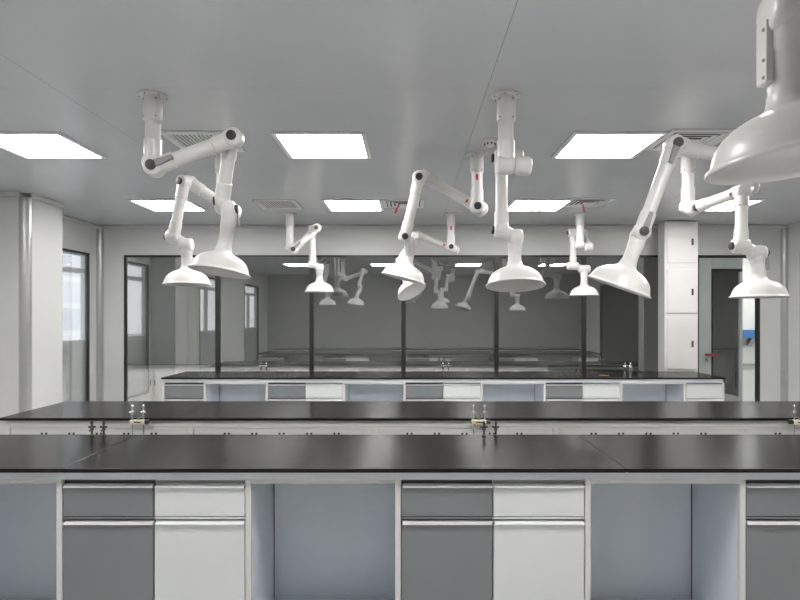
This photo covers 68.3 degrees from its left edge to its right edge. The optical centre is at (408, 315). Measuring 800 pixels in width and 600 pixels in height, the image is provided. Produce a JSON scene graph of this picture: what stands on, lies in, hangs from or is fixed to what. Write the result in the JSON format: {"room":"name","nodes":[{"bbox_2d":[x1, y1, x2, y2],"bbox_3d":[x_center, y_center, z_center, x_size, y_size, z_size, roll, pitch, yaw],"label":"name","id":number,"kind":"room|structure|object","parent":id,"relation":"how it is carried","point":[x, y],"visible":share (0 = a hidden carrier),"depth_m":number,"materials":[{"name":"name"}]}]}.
{"room":"science laboratory","nodes":[
{"label":"science laboratory","id":0,"kind":"room"},
{"bbox_2d":[0,193,61,434],"bbox_3d":[-4.250,0.173,6.540,0.439,2.959,0.640,0,0,0],"label":"wall column","id":1,"kind":"structure","parent":0,"point":[46,217],"depth_m":6.35,"materials":[{"name":"white paint"}]},
{"bbox_2d":[19,197,31,412],"bbox_3d":[-4.072,0.198,6.261,0.087,2.911,0.087,0,0,0],"label":"trim","id":2,"kind":"structure","parent":1,"relation":"attached to","point":[25,203],"depth_m":6.24,"materials":[{"name":"metal"}]},
{"bbox_2d":[0,192,63,207],"bbox_3d":[-4.108,-1.282,6.438,0.343,0.049,0.805,0,0,35],"label":"trim","id":3,"kind":"structure","parent":1,"relation":"attached to","point":[2,194],"depth_m":6.33,"materials":[{"name":"white metal"}]},
{"bbox_2d":[62,218,95,400],"bbox_3d":[-4.500,0.173,3.450,0.060,2.959,10.100,0,0,0],"label":"wall","id":4,"kind":"structure","parent":0,"point":[76,236],"depth_m":8.28,"materials":[{"name":"white paint"}]},
{"bbox_2d":[62,248,89,400],"bbox_3d":[-4.537,0.213,7.575,0.146,2.220,1.530,0,0,0],"label":"window","id":5,"kind":"structure","parent":4,"relation":"in","point":[84,271],"depth_m":8.22,"materials":[{"name":"black metal"}]},
{"bbox_2d":[62,214,98,227],"bbox_3d":[-4.455,-1.282,7.665,0.030,0.049,1.610,0,0,0],"label":"trim","id":6,"kind":"structure","parent":4,"relation":"attached to","point":[63,216],"depth_m":7.95,"materials":[{"name":"white metal"}]},
{"bbox_2d":[62,258,196,401],"bbox_3d":[-4.575,0.173,5.500,0.090,2.959,14.200,0,0,0],"label":"glass pane","id":7,"kind":"structure","parent":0,"point":[162,319],"depth_m":10.42,"materials":[{"name":"clear glass"}]},
{"bbox_2d":[0,599,690,599],"bbox_3d":[0.700,1.703,5.600,13.400,0.100,14.800,0,0,0],"label":"floor","id":8,"kind":"structure","parent":0,"point":[0,599],"depth_m":3.44,"materials":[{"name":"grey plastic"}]},
{"bbox_2d":[63,480,155,599],"bbox_3d":[-1.502,1.236,3.176,0.455,0.834,0.491,0,0,0],"label":"base cabinet","id":9,"kind":"object","parent":8,"relation":"on","point":[109,525],"visible":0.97,"depth_m":2.94,"materials":[{"name":"grey metal"}]},
{"bbox_2d":[128,365,179,400],"bbox_3d":[-4.028,1.214,9.619,0.825,0.878,0.722,0,0,0],"label":"base cabinet","id":10,"kind":"object","parent":8,"relation":"on","point":[145,382],"visible":0.35,"depth_m":9.27,"materials":[{"name":"white paint"}]},
{"bbox_2d":[128,360,549,364],"bbox_3d":[-1.120,0.763,9.635,6.660,0.020,0.770,0,0,0],"label":"countertop","id":11,"kind":"structure","parent":10,"relation":"on","point":[147,362],"depth_m":9.55,"materials":[{"name":"black stone"}]},
{"bbox_2d":[165,383,203,400],"bbox_3d":[-2.760,1.236,7.471,0.480,0.834,0.491,0,0,0],"label":"base cabinet","id":12,"kind":"object","parent":8,"relation":"on","point":[173,391],"visible":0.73,"depth_m":7.24,"materials":[{"name":"grey metal"}]},
{"bbox_2d":[155,480,244,599],"bbox_3d":[-1.044,1.236,3.176,0.455,0.834,0.491,0,0,0],"label":"base cabinet","id":13,"kind":"object","parent":8,"relation":"on","point":[200,524],"visible":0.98,"depth_m":2.94,"materials":[{"name":"white metal"}]},
{"bbox_2d":[180,365,231,372],"bbox_3d":[-3.199,1.214,9.619,0.825,0.878,0.722,0,0,0],"label":"base cabinet","id":14,"kind":"object","parent":8,"relation":"on","point":[183,368],"visible":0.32,"depth_m":9.28,"materials":[{"name":"white metal"}]},
{"bbox_2d":[232,365,284,371],"bbox_3d":[-2.370,1.214,9.619,0.825,0.878,0.722,0,0,0],"label":"base cabinet","id":15,"kind":"object","parent":8,"relation":"on","point":[234,367],"visible":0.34,"depth_m":9.29,"materials":[{"name":"white paint"}]},
{"bbox_2d":[268,383,305,400],"bbox_3d":[-1.502,1.236,7.471,0.455,0.834,0.491,0,0,0],"label":"base cabinet","id":16,"kind":"object","parent":8,"relation":"on","point":[276,391],"visible":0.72,"depth_m":7.24,"materials":[{"name":"grey metal"}]},
{"bbox_2d":[285,365,337,370],"bbox_3d":[-1.541,1.214,9.619,0.825,0.878,0.722,0,0,0],"label":"base cabinet","id":17,"kind":"object","parent":8,"relation":"on","point":[287,367],"visible":0.2,"depth_m":9.29,"materials":[{"name":"white paint"}]},
{"bbox_2d":[306,383,341,400],"bbox_3d":[-1.044,1.236,7.471,0.455,0.834,0.491,0,0,0],"label":"base cabinet","id":18,"kind":"object","parent":8,"relation":"on","point":[314,391],"visible":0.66,"depth_m":7.24,"materials":[{"name":"white metal"}]},
{"bbox_2d":[338,365,389,370],"bbox_3d":[-0.713,1.214,9.619,0.825,0.878,0.722,0,0,0],"label":"base cabinet","id":19,"kind":"object","parent":8,"relation":"on","point":[340,367],"visible":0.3,"depth_m":9.29,"materials":[{"name":"grey metal"}]},
{"bbox_2d":[0,472,799,599],"bbox_3d":[0.420,1.214,3.325,6.898,0.878,0.770,0,0,0],"label":"lab bench","id":20,"kind":"object","parent":8,"relation":"on","point":[308,535],"visible":0.65,"depth_m":3.44,"materials":[{"name":"metal"}]},
{"bbox_2d":[0,435,136,472],"bbox_3d":[-2.376,0.763,3.329,1.308,0.020,0.846,0,0,0],"label":"countertop","id":21,"kind":"structure","parent":20,"relation":"on","point":[18,453],"depth_m":3.33,"materials":[{"name":"black stone"}]},
{"bbox_2d":[88,420,95,435],"bbox_3d":[-1.992,0.705,3.700,0.044,0.095,0.041,0,0,0],"label":"tap","id":22,"kind":"object","parent":21,"relation":"on","point":[91,427],"visible":1,"depth_m":3.70,"materials":[{"name":"black metal"}]},
{"bbox_2d":[100,420,107,435],"bbox_3d":[-1.918,0.705,3.700,0.044,0.095,0.041,0,0,0],"label":"tap","id":23,"kind":"object","parent":21,"relation":"on","point":[103,427],"visible":1,"depth_m":3.70,"materials":[{"name":"black metal"}]},
{"bbox_2d":[60,435,625,472],"bbox_3d":[-0.324,0.763,3.329,2.789,0.020,0.846,0,0,0],"label":"countertop","id":24,"kind":"structure","parent":20,"relation":"on","point":[139,453],"depth_m":3.23,"materials":[{"name":"black stone"}]},
{"bbox_2d":[480,420,487,435],"bbox_3d":[0.471,0.705,3.700,0.044,0.095,0.041,0,0,0],"label":"tap","id":25,"kind":"object","parent":24,"relation":"on","point":[483,427],"visible":1,"depth_m":3.70,"materials":[{"name":"black metal"}]},
{"bbox_2d":[492,420,498,435],"bbox_3d":[0.545,0.705,3.700,0.044,0.095,0.041,0,0,0],"label":"tap","id":26,"kind":"object","parent":24,"relation":"on","point":[495,427],"visible":1,"depth_m":3.70,"materials":[{"name":"black metal"}]},
{"bbox_2d":[579,435,799,472],"bbox_3d":[2.473,0.763,3.329,2.795,0.020,0.846,0,0,0],"label":"countertop","id":27,"kind":"structure","parent":20,"relation":"on","point":[635,453],"depth_m":3.28,"materials":[{"name":"black stone"}]},
{"bbox_2d":[4,420,799,434],"bbox_3d":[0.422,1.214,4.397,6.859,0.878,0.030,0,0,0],"label":"lab bench","id":28,"kind":"object","parent":8,"relation":"on","point":[554,427],"visible":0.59,"depth_m":4.39,"materials":[{"name":"white paint"}]},
{"bbox_2d":[0,401,213,420],"bbox_3d":[-2.376,0.763,4.784,1.308,0.020,0.863,0,0,0],"label":"countertop","id":29,"kind":"structure","parent":28,"relation":"on","point":[67,410],"depth_m":4.65,"materials":[{"name":"black stone"}]},
{"bbox_2d":[130,405,149,434],"bbox_3d":[-1.978,0.827,4.372,0.141,0.353,0.117,0,0,0],"label":"tap","id":30,"kind":"object","parent":29,"relation":"attached to","point":[137,421],"visible":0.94,"depth_m":4.32,"materials":[{"name":"silver metal"}]},
{"bbox_2d":[176,401,553,420],"bbox_3d":[-0.324,0.763,4.784,2.789,0.020,0.863,0,0,0],"label":"countertop","id":31,"kind":"structure","parent":28,"relation":"on","point":[216,410],"depth_m":4.65,"materials":[{"name":"black stone"}]},
{"bbox_2d":[471,405,490,434],"bbox_3d":[0.526,0.827,4.372,0.141,0.353,0.117,0,0,0],"label":"tap","id":32,"kind":"object","parent":31,"relation":"attached to","point":[479,421],"visible":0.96,"depth_m":4.32,"materials":[{"name":"silver metal"}]},
{"bbox_2d":[531,401,799,420],"bbox_3d":[2.473,0.763,4.784,2.795,0.020,0.863,0,0,0],"label":"countertop","id":33,"kind":"structure","parent":28,"relation":"on","point":[559,410],"depth_m":4.75,"materials":[{"name":"black stone"}]},
{"bbox_2d":[788,405,799,434],"bbox_3d":[2.858,0.827,4.372,0.141,0.353,0.117,0,0,0],"label":"tap","id":34,"kind":"object","parent":33,"relation":"attached to","point":[794,421],"visible":0.95,"depth_m":4.32,"materials":[{"name":"silver metal"}]},
{"bbox_2d":[390,365,441,370],"bbox_3d":[0.116,1.214,9.619,0.825,0.878,0.722,0,0,0],"label":"base cabinet","id":35,"kind":"object","parent":8,"relation":"on","point":[392,367],"visible":0.2,"depth_m":9.29,"materials":[{"name":"white paint"}]},
{"bbox_2d":[406,383,442,400],"bbox_3d":[0.189,1.236,7.471,0.458,0.834,0.491,0,0,0],"label":"base cabinet","id":36,"kind":"object","parent":8,"relation":"on","point":[414,391],"visible":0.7,"depth_m":7.24,"materials":[{"name":"grey metal"}]},
{"bbox_2d":[162,379,723,434],"bbox_3d":[0.420,1.214,7.620,6.898,0.878,0.770,0,0,0],"label":"lab bench","id":37,"kind":"object","parent":8,"relation":"on","point":[530,390],"visible":0.34,"depth_m":7.48,"materials":[{"name":"metal"}]},
{"bbox_2d":[161,371,281,378],"bbox_3d":[-2.376,0.763,7.617,1.308,0.020,0.825,0,0,0],"label":"countertop","id":38,"kind":"structure","parent":37,"relation":"on","point":[188,374],"depth_m":7.47,"materials":[{"name":"black stone"}]},
{"bbox_2d":[268,371,496,378],"bbox_3d":[-0.324,0.763,7.617,2.789,0.020,0.825,0,0,0],"label":"countertop","id":39,"kind":"structure","parent":37,"relation":"on","point":[285,374],"depth_m":7.47,"materials":[{"name":"black stone"}]},
{"bbox_2d":[488,371,725,378],"bbox_3d":[2.473,0.763,7.617,2.795,0.020,0.825,0,0,0],"label":"countertop","id":40,"kind":"structure","parent":37,"relation":"on","point":[498,374],"depth_m":7.47,"materials":[{"name":"black stone"}]},
{"bbox_2d":[401,480,492,599],"bbox_3d":[0.189,1.236,3.176,0.458,0.834,0.491,0,0,0],"label":"base cabinet","id":41,"kind":"object","parent":8,"relation":"on","point":[446,525],"visible":0.98,"depth_m":2.94,"materials":[{"name":"grey metal"}]},
{"bbox_2d":[443,383,479,400],"bbox_3d":[0.648,1.236,7.471,0.457,0.834,0.491,0,0,0],"label":"base cabinet","id":42,"kind":"object","parent":8,"relation":"on","point":[451,391],"visible":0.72,"depth_m":7.24,"materials":[{"name":"white metal"}]},
{"bbox_2d":[444,365,493,370],"bbox_3d":[0.945,1.214,9.619,0.825,0.878,0.722,0,0,0],"label":"base cabinet","id":43,"kind":"object","parent":8,"relation":"on","point":[453,367],"visible":0.16,"depth_m":9.27,"materials":[{"name":"white paint"}]},
{"bbox_2d":[499,365,547,370],"bbox_3d":[1.774,1.214,9.619,0.825,0.878,0.722,0,0,0],"label":"base cabinet","id":44,"kind":"object","parent":8,"relation":"on","point":[501,367],"visible":0.23,"depth_m":9.28,"materials":[{"name":"grey metal"}]},
{"bbox_2d":[492,480,584,599],"bbox_3d":[0.648,1.236,3.176,0.457,0.834,0.491,0,0,0],"label":"base cabinet","id":45,"kind":"object","parent":8,"relation":"on","point":[538,525],"visible":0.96,"depth_m":2.94,"materials":[{"name":"white metal"}]},
{"bbox_2d":[546,383,582,400],"bbox_3d":[1.906,1.236,7.471,0.454,0.834,0.491,0,0,0],"label":"base cabinet","id":46,"kind":"object","parent":8,"relation":"on","point":[554,391],"visible":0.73,"depth_m":7.24,"materials":[{"name":"grey metal"}]},
{"bbox_2d":[582,383,619,400],"bbox_3d":[2.361,1.236,7.471,0.453,0.834,0.491,0,0,0],"label":"base cabinet","id":47,"kind":"object","parent":8,"relation":"on","point":[591,391],"visible":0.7,"depth_m":7.24,"materials":[{"name":"white metal"}]},
{"bbox_2d":[658,221,697,371],"bbox_3d":[3.719,0.178,8.155,0.458,2.949,0.231,0,0,0],"label":"tall cabinet","id":48,"kind":"object","parent":8,"relation":"on","point":[677,240],"visible":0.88,"depth_m":8.04,"materials":[{"name":"white metal"}]},
{"bbox_2d":[686,383,722,400],"bbox_3d":[3.625,1.236,7.471,0.450,0.834,0.491,0,0,0],"label":"base cabinet","id":49,"kind":"object","parent":8,"relation":"on","point":[694,391],"visible":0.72,"depth_m":7.24,"materials":[{"name":"white metal"}]},
{"bbox_2d":[746,480,799,599],"bbox_3d":[1.906,1.236,3.176,0.454,0.834,0.491,0,0,0],"label":"base cabinet","id":50,"kind":"object","parent":8,"relation":"on","point":[772,506],"visible":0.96,"depth_m":2.94,"materials":[{"name":"grey metal"}]},
{"bbox_2d":[0,0,799,224],"bbox_3d":[0.700,-1.358,5.600,13.400,0.100,14.800,0,0,0],"label":"ceiling","id":51,"kind":"structure","parent":0,"point":[420,78],"depth_m":3.42,"materials":[{"name":"white paint"}]},
{"bbox_2d":[0,131,107,158],"bbox_3d":[-2.814,-1.300,4.515,0.673,0.016,0.678,0,0,0],"label":"recessed light","id":52,"kind":"object","parent":51,"relation":"in","point":[25,144],"visible":1,"depth_m":4.50,"materials":[{"name":"plastic"}]},
{"bbox_2d":[127,199,207,210],"bbox_3d":[-2.814,-1.300,6.935,0.673,0.016,0.678,0,0,0],"label":"recessed light","id":53,"kind":"object","parent":51,"relation":"in","point":[152,204],"visible":0.91,"depth_m":6.84,"materials":[{"name":"plastic"}]},
{"bbox_2d":[137,90,250,278],"bbox_3d":[-1.278,-0.774,3.621,0.648,1.067,0.585,0,0,0],"label":"extraction arm","id":54,"kind":"object","parent":51,"relation":"hanging from","point":[220,261],"visible":1,"depth_m":3.47},
{"bbox_2d":[188,241,250,278],"bbox_3d":[-1.194,-0.355,3.720,0.380,0.229,0.381,0,0,0],"label":"hood","id":55,"kind":"object","parent":54,"relation":"attached to","point":[220,261],"depth_m":3.65,"materials":[{"name":"white paint"}]},
{"bbox_2d":[162,152,241,286],"bbox_3d":[-1.623,-0.771,4.621,0.582,1.073,0.363,0,0,-28],"label":"extraction arm","id":56,"kind":"object","parent":51,"relation":"hanging from","point":[184,276],"visible":0.7,"depth_m":4.51},
{"bbox_2d":[162,263,211,286],"bbox_3d":[-1.720,-0.328,4.570,0.364,0.187,0.363,0,0,0],"label":"hood","id":57,"kind":"object","parent":56,"relation":"attached to","point":[185,276],"depth_m":4.47,"materials":[{"name":"white paint"}]},
{"bbox_2d":[161,131,245,151],"bbox_3d":[-1.530,-1.301,4.415,0.480,0.014,0.490,0,0,0],"label":"ceiling vent","id":58,"kind":"object","parent":51,"relation":"in","point":[181,139],"visible":0.45,"depth_m":4.28,"materials":[{"name":"white metal"}]},
{"bbox_2d":[252,200,302,208],"bbox_3d":[-1.520,-1.301,6.885,0.480,0.014,0.530,0,0,0],"label":"ceiling vent","id":59,"kind":"object","parent":51,"relation":"in","point":[265,204],"visible":1,"depth_m":6.85,"materials":[{"name":"white metal"}]},
{"bbox_2d":[283,212,333,292],"bbox_3d":[-1.282,-0.808,7.580,0.639,0.998,0.420,0,0,0],"label":"extraction arm","id":60,"kind":"object","parent":51,"relation":"hanging from","point":[319,286],"visible":1,"depth_m":7.49},
{"bbox_2d":[304,277,333,292],"bbox_3d":[-1.153,-0.404,7.600,0.384,0.190,0.384,0,0,0],"label":"hood","id":61,"kind":"object","parent":60,"relation":"attached to","point":[319,286],"depth_m":7.49,"materials":[{"name":"white paint"}]},
{"bbox_2d":[270,131,370,158],"bbox_3d":[-0.645,-1.300,4.515,0.673,0.016,0.678,0,0,0],"label":"recessed light","id":62,"kind":"object","parent":51,"relation":"in","point":[296,144],"visible":1,"depth_m":4.45,"materials":[{"name":"plastic"}]},
{"bbox_2d":[321,199,383,210],"bbox_3d":[-0.645,-1.300,6.935,0.673,0.016,0.678,0,0,0],"label":"recessed light","id":63,"kind":"object","parent":51,"relation":"in","point":[331,204],"visible":1,"depth_m":6.84,"materials":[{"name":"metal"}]},
{"bbox_2d":[382,200,423,207],"bbox_3d":[-0.065,-1.298,6.860,0.470,0.020,0.480,0,0,0],"label":"ceiling vent","id":64,"kind":"object","parent":51,"relation":"in","point":[386,203],"visible":0.77,"depth_m":6.83,"materials":[{"name":"white metal"}]},
{"bbox_2d":[396,212,459,300],"bbox_3d":[0.209,-0.749,7.476,0.927,1.117,0.471,0,0,-37],"label":"extraction arm","id":65,"kind":"object","parent":51,"relation":"hanging from","point":[407,290],"visible":0.72,"depth_m":7.48},
{"bbox_2d":[398,280,425,300],"bbox_3d":[0.035,-0.336,7.252,0.345,0.290,0.354,0,0,0],"label":"hood","id":66,"kind":"object","parent":65,"relation":"attached to","point":[408,290],"depth_m":7.36,"materials":[{"name":"white paint"}]},
{"bbox_2d":[381,150,487,284],"bbox_3d":[0.188,-0.785,4.835,0.907,1.046,0.420,0,0,24],"label":"extraction arm","id":67,"kind":"object","parent":51,"relation":"hanging from","point":[405,270],"visible":1,"depth_m":4.77},
{"bbox_2d":[381,256,424,284],"bbox_3d":[-0.050,-0.384,4.960,0.371,0.244,0.384,0,0,0],"label":"hood","id":68,"kind":"object","parent":67,"relation":"attached to","point":[405,270],"depth_m":4.85,"materials":[{"name":"white paint"}]},
{"bbox_2d":[483,138,496,147],"bbox_3d":[0.601,-1.282,4.380,0.104,0.049,0.104,0,0,0],"label":"smoke detector","id":69,"kind":"object","parent":51,"relation":"attached to","point":[488,142],"visible":1,"depth_m":4.35,"materials":[{"name":"white paint"}]},
{"bbox_2d":[486,90,545,291],"bbox_3d":[0.684,-0.734,3.697,0.392,1.146,0.590,0,0,0],"label":"extraction arm","id":70,"kind":"object","parent":51,"relation":"hanging from","point":[507,160],"visible":1,"depth_m":3.69},
{"bbox_2d":[486,256,545,291],"bbox_3d":[0.686,-0.275,3.801,0.384,0.226,0.378,0,0,0],"label":"hood","id":71,"kind":"object","parent":70,"relation":"attached to","point":[514,277],"depth_m":3.78,"materials":[{"name":"white paint"}]},
{"bbox_2d":[508,199,572,210],"bbox_3d":[1.504,-1.300,6.935,0.673,0.016,0.678,0,0,0],"label":"recessed light","id":72,"kind":"object","parent":51,"relation":"in","point":[515,204],"visible":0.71,"depth_m":6.84,"materials":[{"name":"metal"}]},
{"bbox_2d":[566,212,598,295],"bbox_3d":[2.296,-0.789,7.718,0.416,1.036,0.543,0,0,0],"label":"extraction arm","id":73,"kind":"object","parent":51,"relation":"hanging from","point":[578,239],"visible":1,"depth_m":7.72},
{"bbox_2d":[569,281,598,295],"bbox_3d":[2.314,-0.366,7.800,0.384,0.190,0.384,0,0,0],"label":"hood","id":74,"kind":"object","parent":73,"relation":"attached to","point":[584,289],"depth_m":7.69,"materials":[{"name":"white paint"}]},
{"bbox_2d":[565,198,615,206],"bbox_3d":[2.045,-1.298,6.780,0.490,0.020,0.500,0,0,0],"label":"ceiling vent","id":75,"kind":"object","parent":51,"relation":"in","point":[577,202],"visible":0.97,"depth_m":6.73,"materials":[{"name":"white metal"}]},
{"bbox_2d":[551,131,668,158],"bbox_3d":[1.504,-1.300,4.515,0.673,0.016,0.678,0,0,0],"label":"recessed light","id":76,"kind":"object","parent":51,"relation":"in","point":[580,144],"visible":1,"depth_m":4.45,"materials":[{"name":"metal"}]},
{"bbox_2d":[587,95,767,298],"bbox_3d":[1.675,-0.704,3.522,1.225,1.207,0.379,0,0,-3],"label":"extraction arm","id":77,"kind":"object","parent":51,"relation":"hanging from","point":[623,275],"visible":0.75,"depth_m":3.45},
{"bbox_2d":[587,255,650,298],"bbox_3d":[1.244,-0.231,3.499,0.361,0.261,0.381,0,0,0],"label":"hood","id":78,"kind":"object","parent":77,"relation":"attached to","point":[623,275],"depth_m":3.38,"materials":[{"name":"white paint"}]},
{"bbox_2d":[646,129,734,149],"bbox_3d":[2.083,-1.298,4.375,0.475,0.020,0.490,0,0,0],"label":"ceiling vent","id":79,"kind":"object","parent":51,"relation":"in","point":[712,137],"visible":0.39,"depth_m":4.25,"materials":[{"name":"white metal"}]},
{"bbox_2d":[706,200,734,210],"bbox_3d":[3.793,-1.300,6.913,0.362,0.015,0.626,0,0,0],"label":"recessed light","id":80,"kind":"object","parent":51,"relation":"in","point":[728,206],"depth_m":7.03,"materials":[{"name":"plastic"}]},
{"bbox_2d":[706,201,758,210],"bbox_3d":[3.652,-1.298,6.935,0.603,0.012,0.608,0,0,0],"label":"diffuser","id":81,"kind":"object","parent":80,"relation":"attached to","point":[728,206],"depth_m":6.96,"materials":[{"name":"white plastic"}]},
{"bbox_2d":[679,156,790,298],"bbox_3d":[2.367,-0.716,4.334,0.369,1.183,0.977,0,0,-4],"label":"extraction arm","id":82,"kind":"object","parent":51,"relation":"hanging from","point":[758,285],"visible":0.93,"depth_m":4.07},
{"bbox_2d":[728,272,790,298],"bbox_3d":[2.391,-0.217,4.030,0.368,0.184,0.368,0,0,0],"label":"hood","id":83,"kind":"object","parent":82,"relation":"attached to","point":[758,286],"depth_m":3.93,"materials":[{"name":"white paint"}]},
{"bbox_2d":[704,0,799,184],"bbox_3d":[1.023,-0.820,1.054,0.382,0.975,1.047,0,0,-23],"label":"extraction arm","id":84,"kind":"object","parent":51,"relation":"hanging from","point":[766,148],"visible":1,"depth_m":1.33},
{"bbox_2d":[704,75,799,184],"bbox_3d":[0.894,-0.438,1.360,0.382,0.211,0.384,0,0,0],"label":"hood","id":85,"kind":"object","parent":84,"relation":"attached to","point":[766,148],"depth_m":1.33,"materials":[{"name":"white paint"}]},
{"bbox_2d":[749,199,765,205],"bbox_3d":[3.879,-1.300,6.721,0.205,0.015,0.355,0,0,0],"label":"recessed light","id":86,"kind":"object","parent":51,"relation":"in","point":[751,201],"depth_m":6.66,"materials":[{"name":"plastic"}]},
{"bbox_2d":[197,258,657,370],"bbox_3d":[1.385,0.173,12.630,11.830,2.959,0.060,0,0,0],"label":"wall","id":87,"kind":"structure","parent":0,"point":[265,316],"depth_m":12.60,"materials":[{"name":"glass"}]},
{"bbox_2d":[104,229,779,400],"bbox_3d":[0.475,0.173,8.530,10.010,2.959,0.060,0,0,0],"label":"wall","id":88,"kind":"structure","parent":0,"point":[118,243],"depth_m":8.50,"materials":[{"name":"white paint"}]},
{"bbox_2d":[96,228,103,400],"bbox_3d":[-4.435,0.198,8.465,0.070,2.911,0.070,0,0,0],"label":"trim","id":89,"kind":"structure","parent":88,"relation":"attached to","point":[99,232],"depth_m":8.48,"materials":[{"name":"metal"}]},
{"bbox_2d":[124,255,657,400],"bbox_3d":[-0.216,0.223,8.522,7.780,2.200,0.056,0,0,0],"label":"window","id":90,"kind":"structure","parent":88,"relation":"in","point":[496,257],"depth_m":8.49,"materials":[{"name":"black metal"}]},
{"bbox_2d":[99,225,785,228],"bbox_3d":[0.475,-1.282,8.485,9.890,0.049,0.030,0,0,0],"label":"trim","id":91,"kind":"structure","parent":88,"relation":"attached to","point":[100,226],"depth_m":8.47,"materials":[{"name":"white metal"}]},
{"bbox_2d":[698,255,759,400],"bbox_3d":[4.603,0.388,8.493,0.908,2.530,0.124,0,0,0],"label":"door","id":92,"kind":"structure","parent":88,"relation":"in","point":[707,264],"depth_m":8.51,"materials":[{"name":"grey metal"}]},
{"bbox_2d":[780,228,787,400],"bbox_3d":[5.385,0.198,8.465,0.070,2.911,0.070,0,0,0],"label":"trim","id":93,"kind":"structure","parent":88,"relation":"attached to","point":[783,232],"depth_m":8.48,"materials":[{"name":"metal"}]},
{"bbox_2d":[713,269,742,400],"bbox_3d":[4.815,0.173,9.881,0.050,2.959,2.638,0,0,0],"label":"wall","id":94,"kind":"structure","parent":0,"point":[725,309],"depth_m":8.90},
{"bbox_2d":[743,258,754,400],"bbox_3d":[5.925,0.173,11.230,2.270,2.959,0.060,0,0,0],"label":"wall","id":95,"kind":"structure","parent":0,"point":[748,304],"depth_m":11.20,"materials":[{"name":"white paint"}]},
{"bbox_2d":[743,330,754,345],"bbox_3d":[6.401,0.416,11.100,0.486,0.309,0.199,0,0,0],"label":"wall dispenser","id":96,"kind":"object","parent":95,"relation":"attached to","point":[748,335],"visible":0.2,"depth_m":11.00,"materials":[{"name":"blue plastic"}]},
{"bbox_2d":[786,222,799,400],"bbox_3d":[5.450,0.173,3.450,0.060,2.959,10.100,0,0,0],"label":"wall","id":97,"kind":"structure","parent":0,"point":[793,229],"depth_m":8.29,"materials":[{"name":"white paint"}]},
{"label":"outside","id":98,"kind":"structure","parent":0,"visible":0},
{"bbox_3d":[-32.400,1.753,10.000,55.200,0.100,100.000,0,0,0],"label":"ground","id":99,"kind":"structure","parent":98,"visible":0},
{"bbox_2d":[62,253,80,340],"bbox_3d":[-24.000,-2.147,14.000,12.000,7.500,52.000,0,0,0],"label":"building","id":100,"kind":"structure","parent":99,"relation":"on","point":[71,282],"depth_m":31.47,"materials":[{"name":"white"}]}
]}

